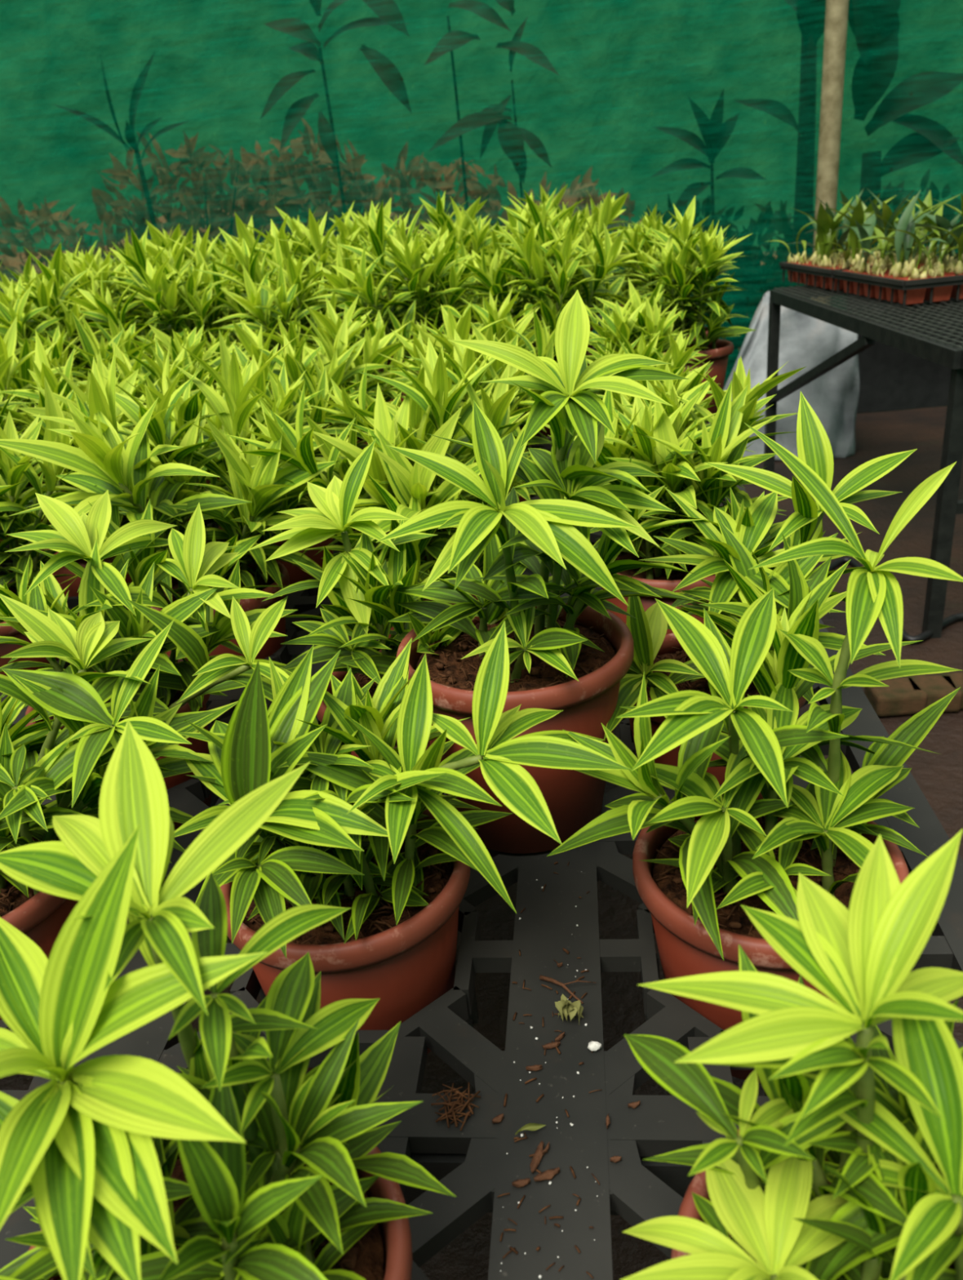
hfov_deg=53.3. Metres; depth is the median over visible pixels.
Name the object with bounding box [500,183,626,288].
dracaena
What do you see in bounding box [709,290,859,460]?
plastic sheet
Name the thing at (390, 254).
dracaena
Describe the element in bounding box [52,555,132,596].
pot
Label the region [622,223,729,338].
dracaena
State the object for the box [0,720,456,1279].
dracaena
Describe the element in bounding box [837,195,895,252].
seedling
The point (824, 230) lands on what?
potted orchid
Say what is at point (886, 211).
seedling
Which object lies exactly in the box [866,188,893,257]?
seedling
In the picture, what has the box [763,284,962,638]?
table
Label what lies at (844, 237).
seedling
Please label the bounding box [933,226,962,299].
potted orchid
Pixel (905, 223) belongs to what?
potted orchid
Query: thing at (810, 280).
potted orchid
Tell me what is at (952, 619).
garden hose
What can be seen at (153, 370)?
dracaena
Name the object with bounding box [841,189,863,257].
seedling
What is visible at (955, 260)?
potted orchid
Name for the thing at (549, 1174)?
chip
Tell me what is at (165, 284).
dracaena
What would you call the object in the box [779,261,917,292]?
tray
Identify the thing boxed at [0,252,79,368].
dracaena
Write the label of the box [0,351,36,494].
dracaena
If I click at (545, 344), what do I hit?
dracaena
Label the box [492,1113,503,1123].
chip
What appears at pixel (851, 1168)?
dracaena
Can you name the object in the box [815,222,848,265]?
potted orchid
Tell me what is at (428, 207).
dracaena
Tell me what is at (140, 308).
dracaena
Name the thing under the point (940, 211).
seedling
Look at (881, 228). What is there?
potted orchid
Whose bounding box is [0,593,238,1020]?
dracaena
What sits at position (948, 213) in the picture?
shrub
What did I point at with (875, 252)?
potted orchid
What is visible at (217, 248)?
dracaena
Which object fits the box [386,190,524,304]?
dracaena
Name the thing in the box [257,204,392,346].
dracaena
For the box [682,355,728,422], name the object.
pot
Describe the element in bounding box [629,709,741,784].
pot
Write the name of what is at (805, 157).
pole shadow
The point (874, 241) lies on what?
potted orchid
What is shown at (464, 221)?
dracaena
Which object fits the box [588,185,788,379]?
shrub
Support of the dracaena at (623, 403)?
on the bench
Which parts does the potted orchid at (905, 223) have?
square pot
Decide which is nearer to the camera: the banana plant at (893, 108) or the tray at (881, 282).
the tray at (881, 282)
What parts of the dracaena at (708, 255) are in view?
stem, stem, stem, stem, stem, stem, stem, stem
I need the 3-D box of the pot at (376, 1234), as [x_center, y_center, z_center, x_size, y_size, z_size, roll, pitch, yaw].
[-0.129,0.395,0.520,0.186,0.145,0.186,-3,25,6]
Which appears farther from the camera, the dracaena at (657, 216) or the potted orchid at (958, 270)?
the dracaena at (657, 216)
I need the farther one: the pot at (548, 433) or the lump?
the pot at (548, 433)
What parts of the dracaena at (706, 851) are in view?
stem, stem, stem, stem, stem, stem, stem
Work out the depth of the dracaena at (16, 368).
1.92 m
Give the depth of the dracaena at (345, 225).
3.24 m
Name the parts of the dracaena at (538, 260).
stem, stem, stem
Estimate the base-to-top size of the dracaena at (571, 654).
0.482 m
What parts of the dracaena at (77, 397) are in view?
stem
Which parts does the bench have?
leg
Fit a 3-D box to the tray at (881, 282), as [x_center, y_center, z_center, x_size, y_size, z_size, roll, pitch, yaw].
[1.525,-1.245,3.345,0.386,0.083,0.562,-6,25,-1]
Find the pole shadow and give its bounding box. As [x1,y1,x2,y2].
[784,0,826,298]
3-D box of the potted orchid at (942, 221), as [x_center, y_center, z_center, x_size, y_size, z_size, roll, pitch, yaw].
[1.563,-1.308,3.248,0.133,0.262,0.332,-1,25,11]
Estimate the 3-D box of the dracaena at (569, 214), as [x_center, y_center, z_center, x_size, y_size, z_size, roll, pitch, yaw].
[0.228,-1.181,3.211,0.455,0.544,0.428,-13,26,-16]
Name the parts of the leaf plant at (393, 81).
stem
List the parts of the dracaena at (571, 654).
stem, stem, stem, stem, stem, stem, stem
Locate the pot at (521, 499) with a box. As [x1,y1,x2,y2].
[518,481,527,502]
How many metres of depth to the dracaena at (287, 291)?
2.34 m
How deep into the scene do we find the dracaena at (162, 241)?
3.30 m
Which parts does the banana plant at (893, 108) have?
stem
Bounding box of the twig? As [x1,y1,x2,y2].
[539,974,595,1004]
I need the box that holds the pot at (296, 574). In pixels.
[250,537,333,614]
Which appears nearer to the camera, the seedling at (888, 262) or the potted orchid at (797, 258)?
the seedling at (888, 262)
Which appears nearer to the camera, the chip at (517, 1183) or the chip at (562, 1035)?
the chip at (517, 1183)
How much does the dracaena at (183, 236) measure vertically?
0.538 m
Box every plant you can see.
[53,50,191,228]
[260,0,405,219]
[359,0,559,210]
[480,16,551,208]
[650,88,801,310]
[848,0,962,250]
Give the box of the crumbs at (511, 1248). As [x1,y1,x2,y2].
[497,861,601,1279]
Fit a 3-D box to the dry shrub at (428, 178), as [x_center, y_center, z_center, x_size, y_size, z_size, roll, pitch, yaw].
[-0.266,-2.389,6.322,2.093,1.622,0.895,-3,25,6]
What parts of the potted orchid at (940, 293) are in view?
square pot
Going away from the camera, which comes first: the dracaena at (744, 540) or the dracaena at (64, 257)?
the dracaena at (744, 540)
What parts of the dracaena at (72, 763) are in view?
stem, stem, stem, stem, stem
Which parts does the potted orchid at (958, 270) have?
square pot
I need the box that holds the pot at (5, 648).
[0,632,58,676]
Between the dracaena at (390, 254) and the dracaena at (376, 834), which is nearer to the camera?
the dracaena at (376, 834)
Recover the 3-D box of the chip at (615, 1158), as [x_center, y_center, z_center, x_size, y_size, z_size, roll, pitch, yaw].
[0.085,0.328,0.608,0.007,0.004,0.004,-5,25,1]
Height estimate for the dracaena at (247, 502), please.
0.512 m
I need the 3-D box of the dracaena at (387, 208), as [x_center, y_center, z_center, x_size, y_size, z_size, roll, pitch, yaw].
[-0.364,-1.319,3.577,0.468,0.591,0.467,6,27,24]
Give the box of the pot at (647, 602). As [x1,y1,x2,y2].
[601,586,731,634]
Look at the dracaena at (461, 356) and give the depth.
1.51 m
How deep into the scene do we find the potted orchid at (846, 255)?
3.63 m
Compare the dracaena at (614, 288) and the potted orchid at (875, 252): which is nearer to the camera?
the dracaena at (614, 288)
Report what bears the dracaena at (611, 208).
on the bench
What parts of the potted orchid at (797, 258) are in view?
square pot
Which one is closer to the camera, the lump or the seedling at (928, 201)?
the lump
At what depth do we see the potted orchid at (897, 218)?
3.71 m
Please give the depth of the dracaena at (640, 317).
2.03 m
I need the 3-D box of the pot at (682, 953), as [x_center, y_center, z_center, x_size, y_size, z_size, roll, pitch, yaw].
[0.225,0.246,0.768,0.186,0.145,0.186,-3,25,6]
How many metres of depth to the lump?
0.69 m
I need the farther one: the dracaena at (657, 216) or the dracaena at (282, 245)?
the dracaena at (657, 216)
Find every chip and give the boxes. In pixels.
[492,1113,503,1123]
[511,1177,530,1187]
[525,1064,542,1071]
[529,1140,543,1173]
[533,1167,559,1181]
[542,1041,560,1049]
[542,1142,550,1155]
[554,1031,565,1041]
[605,1113,610,1128]
[609,1155,622,1162]
[627,1100,640,1108]
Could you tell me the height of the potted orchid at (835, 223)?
0.316 m
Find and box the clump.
[555,994,583,1024]
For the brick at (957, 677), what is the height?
0.060 m
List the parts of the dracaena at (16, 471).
stem, stem, stem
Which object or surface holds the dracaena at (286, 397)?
on the bench
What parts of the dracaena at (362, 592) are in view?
stem, stem, stem, stem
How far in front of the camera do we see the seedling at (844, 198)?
3.91 m
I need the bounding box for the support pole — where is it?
[810,0,848,304]
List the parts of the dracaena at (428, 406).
stem, stem, stem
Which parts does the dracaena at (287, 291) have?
stem, stem, stem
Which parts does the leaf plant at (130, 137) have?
stem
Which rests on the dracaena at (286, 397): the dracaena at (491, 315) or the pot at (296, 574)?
the pot at (296, 574)
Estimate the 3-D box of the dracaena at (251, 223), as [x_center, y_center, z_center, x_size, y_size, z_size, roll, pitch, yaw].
[-0.729,-1.164,3.337,0.449,0.577,0.386,-18,27,-25]
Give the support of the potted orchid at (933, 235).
in the tray at (881, 282)
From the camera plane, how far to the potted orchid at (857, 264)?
3.54 m
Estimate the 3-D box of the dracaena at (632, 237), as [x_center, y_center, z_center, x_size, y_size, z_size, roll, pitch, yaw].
[0.538,-1.053,2.921,0.306,0.497,0.328,18,34,41]
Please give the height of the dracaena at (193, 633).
0.393 m
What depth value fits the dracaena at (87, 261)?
2.70 m
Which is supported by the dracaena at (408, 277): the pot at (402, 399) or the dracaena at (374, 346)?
the pot at (402, 399)
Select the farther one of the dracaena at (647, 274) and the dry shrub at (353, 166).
the dry shrub at (353, 166)
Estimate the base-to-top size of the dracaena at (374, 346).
0.474 m
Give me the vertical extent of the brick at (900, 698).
0.060 m
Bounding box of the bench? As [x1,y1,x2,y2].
[0,346,962,1279]
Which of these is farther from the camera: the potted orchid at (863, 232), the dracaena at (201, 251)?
the potted orchid at (863, 232)
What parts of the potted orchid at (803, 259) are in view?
square pot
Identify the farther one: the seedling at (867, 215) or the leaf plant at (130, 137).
the leaf plant at (130, 137)
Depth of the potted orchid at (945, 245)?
3.18 m
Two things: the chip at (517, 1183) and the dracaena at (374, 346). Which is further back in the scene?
the dracaena at (374, 346)
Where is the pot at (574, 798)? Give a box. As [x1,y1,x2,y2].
[429,681,620,853]
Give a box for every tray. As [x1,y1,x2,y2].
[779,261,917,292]
[833,262,962,306]
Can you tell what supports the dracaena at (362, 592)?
on the bench
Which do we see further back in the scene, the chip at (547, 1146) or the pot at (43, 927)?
the pot at (43, 927)
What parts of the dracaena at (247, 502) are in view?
stem, stem, stem, stem, stem, stem, stem, stem, stem, stem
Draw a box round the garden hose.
[828,556,962,643]
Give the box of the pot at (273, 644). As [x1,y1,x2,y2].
[165,594,285,659]
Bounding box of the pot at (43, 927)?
[0,898,79,1020]
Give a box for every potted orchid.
[768,221,815,282]
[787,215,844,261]
[792,201,843,288]
[794,219,842,283]
[802,232,821,284]
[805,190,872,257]
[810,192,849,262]
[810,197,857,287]
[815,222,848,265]
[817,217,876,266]
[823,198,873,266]
[827,248,853,290]
[833,213,875,295]
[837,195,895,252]
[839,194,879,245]
[840,222,878,262]
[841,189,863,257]
[842,244,892,293]
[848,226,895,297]
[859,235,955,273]
[860,223,915,270]
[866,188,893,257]
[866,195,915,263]
[867,220,899,263]
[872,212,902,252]
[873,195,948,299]
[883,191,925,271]
[883,227,932,265]
[884,190,948,302]
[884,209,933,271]
[885,228,956,304]
[887,218,928,267]
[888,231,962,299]
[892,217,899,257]
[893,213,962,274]
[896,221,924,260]
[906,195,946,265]
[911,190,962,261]
[911,224,962,302]
[915,222,937,269]
[919,226,957,263]
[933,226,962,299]
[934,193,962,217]
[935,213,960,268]
[954,244,962,265]
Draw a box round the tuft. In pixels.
[431,1081,480,1130]
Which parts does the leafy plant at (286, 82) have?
stem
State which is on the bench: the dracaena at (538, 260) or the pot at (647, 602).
the dracaena at (538, 260)
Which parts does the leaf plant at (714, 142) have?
stem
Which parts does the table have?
leg, frame, leg, rail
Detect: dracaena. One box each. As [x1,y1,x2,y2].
[0,241,104,382]
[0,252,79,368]
[0,271,37,348]
[0,315,86,545]
[0,326,221,528]
[0,328,340,659]
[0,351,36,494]
[0,351,159,596]
[0,375,81,676]
[0,489,297,830]
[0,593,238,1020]
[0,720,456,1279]
[1,333,33,401]
[9,311,159,491]
[10,233,164,369]
[20,236,115,368]
[57,225,244,368]
[63,236,191,358]
[83,324,279,479]
[93,251,151,315]
[96,224,269,367]
[108,220,215,319]
[121,342,384,614]
[174,620,631,1070]
[178,311,417,496]
[181,232,277,359]
[181,235,239,339]
[194,224,344,366]
[214,215,298,322]
[217,208,383,369]
[222,337,537,638]
[244,438,573,758]
[253,288,413,449]
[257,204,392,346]
[257,226,328,278]
[289,201,406,368]
[301,200,497,407]
[305,327,540,541]
[329,197,426,358]
[348,202,489,358]
[365,196,520,335]
[377,289,705,853]
[379,302,595,502]
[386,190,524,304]
[386,287,551,446]
[413,195,504,311]
[453,186,647,436]
[466,186,627,366]
[489,189,639,332]
[494,201,604,310]
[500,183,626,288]
[545,355,806,634]
[546,422,962,1083]
[576,339,756,524]
[586,276,713,420]
[586,319,719,423]
[604,391,917,784]
[609,206,697,310]
[613,203,677,307]
[613,212,677,306]
[620,828,962,1279]
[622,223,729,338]
[626,195,755,422]
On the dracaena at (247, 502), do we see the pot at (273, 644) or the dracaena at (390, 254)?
the pot at (273, 644)
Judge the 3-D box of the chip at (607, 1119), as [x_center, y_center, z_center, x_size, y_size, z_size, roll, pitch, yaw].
[0.083,0.317,0.632,0.003,0.005,0.009,1,26,15]
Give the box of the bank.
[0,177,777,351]
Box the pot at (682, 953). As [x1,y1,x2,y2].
[651,871,836,1083]
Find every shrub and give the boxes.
[0,195,132,346]
[77,131,293,314]
[199,117,426,246]
[337,141,529,287]
[503,165,643,324]
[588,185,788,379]
[718,200,851,379]
[839,168,962,308]
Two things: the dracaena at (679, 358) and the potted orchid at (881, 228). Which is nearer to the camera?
the dracaena at (679, 358)
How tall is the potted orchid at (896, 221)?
0.236 m
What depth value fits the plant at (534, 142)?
5.23 m
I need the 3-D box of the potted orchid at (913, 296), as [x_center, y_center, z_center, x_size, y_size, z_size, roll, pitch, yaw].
[1.419,-1.214,3.105,0.253,0.236,0.086,-1,25,10]
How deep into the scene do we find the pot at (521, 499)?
1.88 m
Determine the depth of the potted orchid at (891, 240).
3.24 m
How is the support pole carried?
on the floor
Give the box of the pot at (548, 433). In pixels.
[526,412,551,436]
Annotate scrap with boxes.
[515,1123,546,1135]
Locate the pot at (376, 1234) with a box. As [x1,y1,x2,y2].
[368,1197,385,1279]
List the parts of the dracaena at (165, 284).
stem, stem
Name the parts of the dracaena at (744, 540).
stem, stem, stem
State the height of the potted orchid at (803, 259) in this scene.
0.233 m
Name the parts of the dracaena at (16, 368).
stem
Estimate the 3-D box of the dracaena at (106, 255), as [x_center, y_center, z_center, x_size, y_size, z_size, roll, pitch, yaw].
[-1.346,-1.242,3.695,0.461,0.527,0.426,-15,26,-20]
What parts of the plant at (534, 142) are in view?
stem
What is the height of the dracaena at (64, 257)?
0.567 m
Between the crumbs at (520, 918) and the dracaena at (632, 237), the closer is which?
the crumbs at (520, 918)
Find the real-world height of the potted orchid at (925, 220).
0.236 m
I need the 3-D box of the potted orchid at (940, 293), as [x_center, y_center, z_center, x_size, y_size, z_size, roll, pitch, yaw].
[1.474,-1.231,3.130,0.099,0.236,0.248,-20,28,-29]
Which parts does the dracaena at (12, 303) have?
stem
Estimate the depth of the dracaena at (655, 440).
1.19 m
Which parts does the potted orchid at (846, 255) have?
square pot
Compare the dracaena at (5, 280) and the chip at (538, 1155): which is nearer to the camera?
the chip at (538, 1155)
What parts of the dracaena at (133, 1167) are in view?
stem, stem, stem, stem, stem, stem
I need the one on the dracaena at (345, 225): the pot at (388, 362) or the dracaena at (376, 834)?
the pot at (388, 362)
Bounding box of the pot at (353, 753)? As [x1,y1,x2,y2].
[351,741,430,758]
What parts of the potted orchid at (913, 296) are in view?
square pot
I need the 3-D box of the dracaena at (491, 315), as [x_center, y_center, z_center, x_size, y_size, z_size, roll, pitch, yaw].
[-0.003,-0.547,2.170,0.367,0.454,0.410,-3,25,6]
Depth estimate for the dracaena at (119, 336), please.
2.19 m
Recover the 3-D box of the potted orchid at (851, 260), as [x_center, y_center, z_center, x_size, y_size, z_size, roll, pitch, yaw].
[1.418,-1.495,3.714,0.250,0.236,0.084,-6,25,-1]
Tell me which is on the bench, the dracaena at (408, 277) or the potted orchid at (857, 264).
the dracaena at (408, 277)
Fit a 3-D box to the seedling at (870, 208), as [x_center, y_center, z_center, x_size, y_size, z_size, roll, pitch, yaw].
[1.553,-1.645,3.915,0.235,0.316,0.167,-6,25,-1]
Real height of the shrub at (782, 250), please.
1.103 m
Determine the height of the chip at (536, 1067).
0.004 m
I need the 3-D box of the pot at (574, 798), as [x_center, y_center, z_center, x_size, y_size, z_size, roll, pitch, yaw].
[0.039,0.094,0.927,0.200,0.170,0.200,-3,25,6]
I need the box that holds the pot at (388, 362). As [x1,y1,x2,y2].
[378,355,392,368]
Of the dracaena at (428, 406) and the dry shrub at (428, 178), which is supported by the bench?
the dracaena at (428, 406)
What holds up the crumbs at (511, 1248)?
on the bench
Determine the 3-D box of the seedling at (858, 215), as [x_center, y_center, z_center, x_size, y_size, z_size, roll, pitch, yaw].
[1.417,-1.489,3.607,0.160,0.316,0.235,-25,31,-36]
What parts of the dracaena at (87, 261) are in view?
stem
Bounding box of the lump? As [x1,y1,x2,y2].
[587,1040,602,1051]
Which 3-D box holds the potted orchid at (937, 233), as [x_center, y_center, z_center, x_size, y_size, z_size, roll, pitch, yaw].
[1.635,-1.358,3.407,0.143,0.206,0.314,-6,25,-1]
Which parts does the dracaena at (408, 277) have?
stem, stem, stem, stem, stem, stem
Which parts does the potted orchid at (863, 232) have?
square pot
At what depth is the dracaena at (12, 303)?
2.44 m
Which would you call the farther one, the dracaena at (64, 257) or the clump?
the dracaena at (64, 257)
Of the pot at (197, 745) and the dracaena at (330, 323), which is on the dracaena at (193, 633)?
the pot at (197, 745)
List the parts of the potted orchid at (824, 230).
square pot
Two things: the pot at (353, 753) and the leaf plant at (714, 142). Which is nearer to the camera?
the pot at (353, 753)
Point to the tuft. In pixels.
(451, 1111)
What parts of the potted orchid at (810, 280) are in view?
square pot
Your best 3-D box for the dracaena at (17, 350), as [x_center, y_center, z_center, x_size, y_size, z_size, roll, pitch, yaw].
[-1.278,-0.503,2.300,0.380,0.491,0.516,18,34,41]
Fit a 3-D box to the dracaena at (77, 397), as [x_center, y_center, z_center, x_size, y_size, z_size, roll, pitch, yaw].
[-0.704,-0.253,1.654,0.498,0.474,0.367,13,30,34]
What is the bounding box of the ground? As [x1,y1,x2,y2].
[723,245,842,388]
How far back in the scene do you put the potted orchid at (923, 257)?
3.52 m
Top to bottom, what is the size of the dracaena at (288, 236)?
0.542 m
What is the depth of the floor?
2.21 m
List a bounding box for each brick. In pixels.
[864,677,928,716]
[902,675,962,711]
[937,671,962,710]
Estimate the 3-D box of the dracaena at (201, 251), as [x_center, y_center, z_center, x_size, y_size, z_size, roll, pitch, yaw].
[-0.795,-0.885,2.752,0.451,0.570,0.452,0,25,13]
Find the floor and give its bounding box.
[0,405,962,1279]
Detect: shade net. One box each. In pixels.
[0,0,962,380]
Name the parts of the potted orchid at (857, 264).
square pot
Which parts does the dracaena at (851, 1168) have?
stem, stem, stem, stem, stem, stem, stem, stem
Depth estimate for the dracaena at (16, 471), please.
1.34 m
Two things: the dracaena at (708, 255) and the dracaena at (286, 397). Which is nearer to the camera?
the dracaena at (286, 397)
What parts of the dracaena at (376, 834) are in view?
stem, stem, stem, stem, stem, stem, stem, stem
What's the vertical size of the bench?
0.690 m
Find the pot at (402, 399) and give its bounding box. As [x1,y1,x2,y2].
[387,385,406,407]
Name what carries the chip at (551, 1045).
on the bench
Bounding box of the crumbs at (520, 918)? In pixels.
[500,871,598,1279]
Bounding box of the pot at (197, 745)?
[155,703,211,830]
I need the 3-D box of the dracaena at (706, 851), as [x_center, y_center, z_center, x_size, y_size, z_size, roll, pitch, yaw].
[0.211,0.097,0.721,0.248,0.456,0.362,8,28,27]
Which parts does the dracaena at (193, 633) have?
stem, stem, stem, stem, stem, stem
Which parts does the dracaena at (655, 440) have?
stem, stem, stem, stem, stem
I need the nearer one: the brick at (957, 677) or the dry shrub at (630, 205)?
the brick at (957, 677)
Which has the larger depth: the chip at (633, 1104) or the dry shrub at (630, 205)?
the dry shrub at (630, 205)
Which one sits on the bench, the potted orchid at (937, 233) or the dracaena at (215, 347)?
the dracaena at (215, 347)
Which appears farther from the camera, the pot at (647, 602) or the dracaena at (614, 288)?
the dracaena at (614, 288)
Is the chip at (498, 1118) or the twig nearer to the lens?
the chip at (498, 1118)
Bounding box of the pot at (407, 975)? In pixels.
[252,864,458,1070]
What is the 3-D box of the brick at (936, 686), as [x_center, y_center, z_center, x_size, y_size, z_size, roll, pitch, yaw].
[1.124,0.134,2.401,0.124,0.060,0.100,0,25,11]
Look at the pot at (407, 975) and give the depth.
0.72 m
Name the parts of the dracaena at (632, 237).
stem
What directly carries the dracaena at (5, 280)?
on the bench

